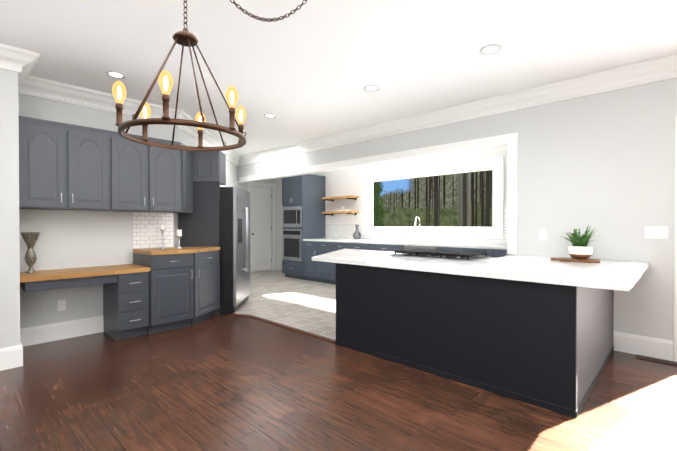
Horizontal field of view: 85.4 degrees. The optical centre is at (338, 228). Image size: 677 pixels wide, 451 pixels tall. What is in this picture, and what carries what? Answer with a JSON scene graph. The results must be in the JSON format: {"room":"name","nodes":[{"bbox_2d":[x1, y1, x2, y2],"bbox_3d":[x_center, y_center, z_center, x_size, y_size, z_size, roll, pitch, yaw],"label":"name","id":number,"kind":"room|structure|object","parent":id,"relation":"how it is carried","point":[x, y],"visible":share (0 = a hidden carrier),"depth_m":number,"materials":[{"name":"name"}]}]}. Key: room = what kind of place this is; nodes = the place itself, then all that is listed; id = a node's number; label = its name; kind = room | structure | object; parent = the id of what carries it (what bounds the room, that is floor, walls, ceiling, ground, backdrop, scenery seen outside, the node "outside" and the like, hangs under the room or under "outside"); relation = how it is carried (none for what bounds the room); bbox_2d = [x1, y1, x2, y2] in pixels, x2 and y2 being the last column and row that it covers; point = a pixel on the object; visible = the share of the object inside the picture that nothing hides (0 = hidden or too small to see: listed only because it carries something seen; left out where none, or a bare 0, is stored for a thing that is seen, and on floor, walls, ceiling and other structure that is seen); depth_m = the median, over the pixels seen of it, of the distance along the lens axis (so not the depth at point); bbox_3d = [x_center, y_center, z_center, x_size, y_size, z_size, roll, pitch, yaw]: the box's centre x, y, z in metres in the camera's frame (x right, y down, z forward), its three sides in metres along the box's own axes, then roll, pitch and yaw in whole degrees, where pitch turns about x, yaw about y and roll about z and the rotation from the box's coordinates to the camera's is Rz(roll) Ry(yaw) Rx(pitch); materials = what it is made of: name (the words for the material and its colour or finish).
{"room":"kitchen","nodes":[
{"label":"kitchen","id":0,"kind":"room"},
{"bbox_2d":[234,270,335,339],"bbox_3d":[-0.271,1.183,6.149,7.720,0.004,3.900,0,1,43],"label":"floor","id":1,"kind":"structure","parent":0,"point":[277,296],"depth_m":5.84,"materials":[{"name":"beige tile"}]},
{"bbox_2d":[178,151,225,315],"bbox_3d":[-1.908,0.065,5.154,0.560,2.260,0.353,0,0,-2],"label":"enclosure","id":2,"kind":"object","parent":1,"relation":"on","point":[199,226],"visible":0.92,"depth_m":5.00,"materials":[{"name":"grey wood"}]},
{"bbox_2d":[220,187,249,314],"bbox_3d":[-1.765,0.309,5.505,0.816,1.765,0.935,0,0,-2],"label":"fridge","id":3,"kind":"object","parent":1,"relation":"on","point":[235,247],"visible":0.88,"depth_m":5.05,"materials":[{"name":"silver metal"}]},
{"bbox_2d":[282,174,325,279],"bbox_3d":[-0.844,-0.031,8.667,0.745,2.390,0.786,0,1,43],"label":"tall cabinet","id":4,"kind":"object","parent":1,"relation":"on","point":[303,202],"visible":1,"depth_m":8.40,"materials":[{"name":"grey paint"}]},
{"bbox_2d":[303,242,314,280],"bbox_3d":[-0.361,0.723,8.259,0.519,0.890,0.729,0,1,43],"label":"base cabinet","id":5,"kind":"object","parent":1,"relation":"on","point":[308,247],"depth_m":8.04,"materials":[{"name":"grey paint"}]},
{"bbox_2d":[315,242,330,283],"bbox_3d":[-0.047,0.725,7.965,0.578,0.890,0.729,0,1,43],"label":"base cabinet","id":6,"kind":"object","parent":1,"relation":"on","point":[320,271],"depth_m":7.74,"materials":[{"name":"grey paint"}]},
{"bbox_2d":[303,238,506,249],"bbox_3d":[1.474,0.273,6.534,5.550,0.040,0.731,0,1,43],"label":"countertop","id":7,"kind":"structure","parent":6,"relation":"on","point":[493,246],"depth_m":6.32,"materials":[{"name":"white stone"}]},
{"bbox_2d":[353,225,360,239],"bbox_3d":[0.392,0.085,7.753,0.181,0.313,0.184,0,1,43],"label":"vase","id":8,"kind":"object","parent":7,"relation":"on","point":[356,234],"visible":0.98,"depth_m":7.70,"materials":[{"name":"silver metal"}]},
{"bbox_2d":[415,216,422,241],"bbox_3d":[1.480,0.017,6.756,0.105,0.466,0.199,0,1,43],"label":"faucet","id":9,"kind":"object","parent":7,"relation":"on","point":[419,240],"visible":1,"depth_m":6.81,"materials":[{"name":"silver metal"}]},
{"bbox_2d":[331,242,346,284],"bbox_3d":[0.289,0.728,7.650,0.578,0.890,0.729,0,1,43],"label":"base cabinet","id":10,"kind":"object","parent":1,"relation":"on","point":[335,246],"depth_m":7.50,"materials":[{"name":"grey paint"}]},
{"bbox_2d":[347,242,362,249],"bbox_3d":[0.625,0.731,7.336,0.578,0.890,0.729,0,1,43],"label":"base cabinet","id":11,"kind":"object","parent":1,"relation":"on","point":[350,245],"depth_m":7.12,"materials":[{"name":"grey paint"}]},
{"bbox_2d":[363,242,398,251],"bbox_3d":[1.063,0.734,6.925,0.859,0.890,0.729,0,1,43],"label":"base cabinet","id":12,"kind":"object","parent":1,"relation":"on","point":[378,246],"depth_m":6.68,"materials":[{"name":"grey paint"}]},
{"bbox_2d":[399,246,434,249],"bbox_3d":[1.599,0.739,6.423,0.728,0.890,0.729,0,1,43],"label":"base cabinet","id":13,"kind":"object","parent":1,"relation":"on","point":[400,247],"depth_m":6.20,"materials":[{"name":"grey paint"}]},
{"bbox_2d":[435,246,458,250],"bbox_3d":[2.010,0.742,6.037,0.519,0.890,0.729,0,1,43],"label":"base cabinet","id":14,"kind":"object","parent":1,"relation":"on","point":[456,248],"depth_m":5.80,"materials":[{"name":"grey paint"}]},
{"bbox_2d":[459,246,486,255],"bbox_3d":[2.324,0.745,5.742,0.578,0.890,0.729,0,1,43],"label":"base cabinet","id":15,"kind":"object","parent":1,"relation":"on","point":[461,248],"depth_m":5.51,"materials":[{"name":"grey paint"}]},
{"bbox_2d":[487,246,508,257],"bbox_3d":[2.660,0.747,5.428,0.578,0.890,0.729,0,1,43],"label":"base cabinet","id":16,"kind":"object","parent":1,"relation":"on","point":[491,253],"depth_m":5.29,"materials":[{"name":"grey paint"}]},
{"bbox_2d":[0,315,676,450],"bbox_3d":[-0.726,1.252,3.149,11.480,0.080,9.300,0,1,43],"label":"floor","id":17,"kind":"structure","parent":0,"point":[227,383],"depth_m":2.56,"materials":[{"name":"brown wood"}]},
{"bbox_2d":[20,264,149,339],"bbox_3d":[-2.682,0.823,3.882,0.592,0.765,1.111,0,1,43],"label":"desk","id":18,"kind":"object","parent":17,"relation":"on","point":[125,300],"visible":0.96,"depth_m":3.94,"materials":[{"name":"grey paint"}]},
{"bbox_2d":[20,232,39,272],"bbox_3d":[-3.041,0.241,3.625,0.150,0.402,0.152,0,1,43],"label":"urn","id":19,"kind":"object","parent":18,"relation":"on","point":[30,239],"visible":1,"depth_m":3.60,"materials":[{"name":"silver metal"}]},
{"bbox_2d":[133,247,220,333],"bbox_3d":[-1.976,0.726,4.664,0.693,0.945,0.991,0,1,43],"label":"base cabinet","id":20,"kind":"object","parent":17,"relation":"on","point":[184,286],"visible":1,"depth_m":4.35,"materials":[{"name":"grey paint"}]},
{"bbox_2d":[159,224,164,248],"bbox_3d":[-2.195,0.104,4.585,0.082,0.300,0.084,0,1,43],"label":"candle holder","id":21,"kind":"object","parent":20,"relation":"on","point":[162,227],"visible":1,"depth_m":4.57,"materials":[{"name":"clear glass"}]},
{"bbox_2d":[176,230,182,248],"bbox_3d":[-2.005,0.136,4.612,0.092,0.235,0.094,0,1,43],"label":"candle holder","id":22,"kind":"object","parent":20,"relation":"on","point":[178,233],"visible":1,"depth_m":4.59,"materials":[{"name":"clear glass"}]},
{"bbox_2d":[226,313,334,342],"bbox_3d":[-0.850,1.194,4.512,2.135,0.012,0.260,0,1,43],"label":"threshold","id":23,"kind":"object","parent":17,"relation":"on","point":[295,329],"visible":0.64,"depth_m":4.43,"materials":[{"name":"brown wood"}]},
{"bbox_2d":[321,261,615,417],"bbox_3d":[1.111,0.780,3.946,2.784,0.850,1.750,0,1,43],"label":"base cabinet","id":24,"kind":"object","parent":17,"relation":"on","point":[536,330],"depth_m":2.82,"materials":[{"name":"black paint"}]},
{"bbox_2d":[312,249,647,291],"bbox_3d":[1.065,0.335,3.961,3.410,0.040,1.786,0,1,43],"label":"countertop","id":25,"kind":"structure","parent":24,"relation":"on","point":[618,275],"depth_m":3.01,"materials":[{"name":"white stone"}]},
{"bbox_2d":[390,249,490,261],"bbox_3d":[1.096,0.283,4.003,0.920,0.062,0.530,0,1,43],"label":"cooktop","id":26,"kind":"object","parent":25,"relation":"in","point":[455,255],"visible":1,"depth_m":3.82,"materials":[{"name":"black metal"}]},
{"bbox_2d":[551,257,599,262],"bbox_3d":[2.281,0.307,3.541,0.400,0.022,0.220,0,1,35],"label":"board","id":27,"kind":"object","parent":25,"relation":"on","point":[579,260],"visible":1,"depth_m":3.47,"materials":[{"name":"brown wood"}]},
{"bbox_2d":[568,246,592,258],"bbox_3d":[2.325,0.233,3.529,0.204,0.123,0.204,0,1,43],"label":"plant pot","id":28,"kind":"object","parent":27,"relation":"on","point":[578,252],"visible":0.94,"depth_m":3.46,"materials":[{"name":"white ceramic"}]},
{"bbox_2d":[563,226,596,246],"bbox_3d":[2.314,0.081,3.535,0.432,0.218,0.428,0,1,43],"label":"plant","id":29,"kind":"object","parent":28,"relation":"in","point":[579,240],"visible":0.94,"depth_m":3.47,"materials":[{"name":"green plant"}]},
{"bbox_2d":[635,354,676,365],"bbox_3d":[2.915,1.206,3.348,0.320,0.009,0.110,0,1,43],"label":"floor vent","id":30,"kind":"object","parent":17,"relation":"in","point":[668,362],"visible":1,"depth_m":3.34,"materials":[{"name":"brown metal"}]},
{"bbox_2d":[0,68,676,360],"bbox_3d":[-0.739,-0.158,3.149,11.156,2.740,8.940,0,1,43],"label":"wall","id":31,"kind":"structure","parent":0,"point":[603,164],"depth_m":3.84,"materials":[{"name":"white paint"}]},
{"bbox_2d":[0,343,24,370],"bbox_3d":[-3.805,1.128,2.133,0.016,0.185,3.006,0,1,43],"label":"baseboard","id":32,"kind":"structure","parent":31,"relation":"attached to","point":[12,356],"depth_m":3.17,"materials":[{"name":"white wood"}]},
{"bbox_2d":[57,299,65,310],"bbox_3d":[-2.999,0.835,3.974,0.009,0.115,0.072,0,1,43],"label":"outlet","id":33,"kind":"object","parent":31,"relation":"attached to","point":[60,303],"visible":0.95,"depth_m":3.97,"materials":[{"name":"white plastic"}]},
{"bbox_2d":[37,291,61,322],"bbox_3d":[-3.063,0.757,3.869,0.006,0.504,0.245,0,1,43],"label":"cord","id":34,"kind":"object","parent":33,"relation":"attached to","point":[44,311],"visible":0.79,"depth_m":3.87,"materials":[{"name":"white plastic"}]},
{"bbox_2d":[20,316,103,345],"bbox_3d":[-3.004,1.112,3.967,0.016,0.185,0.800,0,1,43],"label":"baseboard","id":35,"kind":"structure","parent":31,"relation":"attached to","point":[34,335],"depth_m":3.97,"materials":[{"name":"white wood"}]},
{"bbox_2d":[19,116,118,210],"bbox_3d":[-2.857,-0.629,3.856,0.353,0.870,0.852,0,1,43],"label":"upper cabinet","id":36,"kind":"object","parent":31,"relation":"attached to","point":[64,166],"depth_m":3.73,"materials":[{"name":"grey paint"}]},
{"bbox_2d":[119,134,182,211],"bbox_3d":[-2.373,-0.634,4.373,0.353,0.870,0.853,0,1,43],"label":"upper cabinet","id":37,"kind":"object","parent":31,"relation":"attached to","point":[150,177],"depth_m":4.30,"materials":[{"name":"grey paint"}]},
{"bbox_2d":[132,212,173,248],"bbox_3d":[-2.348,0.026,4.665,0.006,0.455,0.492,0,1,43],"label":"backsplash","id":38,"kind":"structure","parent":31,"relation":"attached to","point":[142,222],"depth_m":4.65,"materials":[{"name":"tile"}]},
{"bbox_2d":[148,226,153,234],"bbox_3d":[-2.365,0.029,4.634,0.009,0.115,0.072,0,1,43],"label":"outlet","id":39,"kind":"object","parent":38,"relation":"attached to","point":[150,230],"visible":1,"depth_m":4.63,"materials":[{"name":"white plastic"}]},
{"bbox_2d":[167,144,192,212],"bbox_3d":[-2.029,-0.638,4.828,0.425,0.870,0.281,0,1,43],"label":"upper cabinet","id":40,"kind":"object","parent":31,"relation":"attached to","point":[187,155],"depth_m":4.76,"materials":[{"name":"grey paint"}]},
{"bbox_2d":[251,186,271,271],"bbox_3d":[-2.052,0.024,9.733,0.096,2.238,0.684,0,1,43],"label":"kitchen door","id":41,"kind":"structure","parent":31,"relation":"in","point":[261,229],"depth_m":9.74,"materials":[{"name":"white wood"}]},
{"bbox_2d":[250,241,275,272],"bbox_3d":[-2.024,-0.022,9.694,0.018,2.355,0.880,0,1,43],"label":"door frame","id":42,"kind":"structure","parent":31,"relation":"attached to","point":[274,242],"depth_m":9.97,"materials":[{"name":"white wood"}]},
{"bbox_2d":[0,43,676,165],"bbox_3d":[-1.014,-1.434,2.278,10.140,0.168,7.070,0,1,43],"label":"crown molding","id":43,"kind":"structure","parent":31,"relation":"attached to","point":[21,62],"depth_m":4.12,"materials":[{"name":"white"}]},
{"bbox_2d":[322,211,358,215],"bbox_3d":[0.027,-0.328,8.194,0.900,0.088,0.286,0,1,43],"label":"floating shelf","id":44,"kind":"object","parent":31,"relation":"attached to","point":[332,213],"visible":1,"depth_m":8.06,"materials":[{"name":"brown wood"}]},
{"bbox_2d":[336,207,350,210],"bbox_3d":[0.111,-0.425,8.121,0.280,0.105,0.180,0,1,43],"label":"books","id":45,"kind":"object","parent":44,"relation":"on","point":[342,209],"visible":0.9,"depth_m":8.06,"materials":[{"name":"white"}]},
{"bbox_2d":[322,195,358,201],"bbox_3d":[0.027,-0.658,8.191,0.900,0.088,0.286,0,1,43],"label":"floating shelf","id":46,"kind":"object","parent":31,"relation":"attached to","point":[340,197],"visible":1,"depth_m":8.09,"materials":[{"name":"brown wood"}]},
{"bbox_2d":[237,132,517,253],"bbox_3d":[-0.180,-0.419,6.433,6.285,1.405,0.156,0,1,43],"label":"door frame","id":47,"kind":"structure","parent":31,"relation":"attached to","point":[495,165],"depth_m":6.08,"materials":[{"name":"white"}]},
{"bbox_2d":[326,209,506,243],"bbox_3d":[1.723,-0.030,6.801,5.554,0.560,0.006,0,1,43],"label":"backsplash","id":48,"kind":"structure","parent":31,"relation":"attached to","point":[341,226],"depth_m":7.89,"materials":[{"name":"tile"}]},
{"bbox_2d":[539,230,546,239],"bbox_3d":[2.261,0.074,4.059,0.072,0.115,0.011,0,1,43],"label":"outlet","id":49,"kind":"object","parent":31,"relation":"attached to","point":[542,234],"visible":1,"depth_m":4.05,"materials":[{"name":"white plastic"}]},
{"bbox_2d":[613,331,672,360],"bbox_3d":[2.881,1.117,3.484,0.435,0.185,0.016,0,1,43],"label":"baseboard","id":50,"kind":"structure","parent":31,"relation":"attached to","point":[658,348],"depth_m":3.47,"materials":[{"name":"white wood"}]},
{"bbox_2d":[645,226,667,238],"bbox_3d":[2.954,0.040,3.409,0.165,0.115,0.011,0,1,43],"label":"light switch","id":51,"kind":"object","parent":31,"relation":"attached to","point":[656,232],"visible":1,"depth_m":3.41,"materials":[{"name":"white plastic"}]},
{"bbox_2d":[674,117,676,361],"bbox_3d":[3.630,0.108,2.772,1.610,2.215,0.018,0,1,43],"label":"door frame","id":52,"kind":"structure","parent":31,"relation":"attached to","point":[675,258],"depth_m":3.31,"materials":[{"name":"white"}]},
{"bbox_2d":[0,0,676,155],"bbox_3d":[-0.726,-1.578,3.125,11.480,0.100,9.300,0,1,43],"label":"ceiling","id":53,"kind":"structure","parent":0,"point":[310,69],"depth_m":3.14,"materials":[{"name":"white paint"}]},
{"bbox_2d":[106,71,125,78],"bbox_3d":[-2.222,-1.526,3.664,0.176,0.011,0.176,0,1,43],"label":"recessed light","id":54,"kind":"object","parent":53,"relation":"in","point":[114,74],"visible":0.98,"depth_m":3.66,"materials":[{"name":"white"}]},
{"bbox_2d":[112,0,306,150],"bbox_3d":[-0.589,-0.987,1.969,0.782,1.062,1.035,0,1,43],"label":"chandelier","id":55,"kind":"object","parent":53,"relation":"hanging from","point":[185,37],"visible":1,"depth_m":1.82,"materials":[{"name":"brown metal"}]},
{"bbox_2d":[264,114,276,117],"bbox_3d":[-0.936,-1.538,5.035,0.176,0.011,0.176,0,1,43],"label":"recessed light","id":56,"kind":"object","parent":53,"relation":"in","point":[270,115],"visible":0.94,"depth_m":5.03,"materials":[{"name":"white"}]},
{"bbox_2d":[364,85,379,91],"bbox_3d":[0.363,-1.529,4.023,0.176,0.011,0.176,0,1,43],"label":"recessed light","id":57,"kind":"object","parent":53,"relation":"in","point":[371,88],"visible":0.96,"depth_m":4.03,"materials":[{"name":"white"}]},
{"bbox_2d":[479,44,501,54],"bbox_3d":[1.297,-1.521,3.134,0.176,0.011,0.176,0,1,43],"label":"recessed light","id":58,"kind":"object","parent":53,"relation":"in","point":[489,49],"visible":1,"depth_m":3.13,"materials":[{"name":"white"}]},
{"label":"outside","id":59,"kind":"structure","parent":0,"visible":0},
{"bbox_2d":[257,170,491,226],"bbox_3d":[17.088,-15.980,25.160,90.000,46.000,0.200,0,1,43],"label":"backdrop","id":60,"kind":"structure","parent":59,"point":[400,202],"depth_m":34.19,"materials":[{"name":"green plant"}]},
{"bbox_3d":[8.983,2.644,16.677,90.000,0.100,23.500,0,1,43],"label":"ground","id":61,"kind":"structure","parent":59,"visible":0},
{"bbox_2d":[426,170,490,226],"bbox_3d":[6.188,-9.097,21.385,10.220,23.303,13.913,0,1,43],"label":"trees","id":62,"kind":"object","parent":61,"relation":"on","point":[464,199],"visible":0.25,"depth_m":16.09,"materials":[{"name":"black plant"}]}
]}

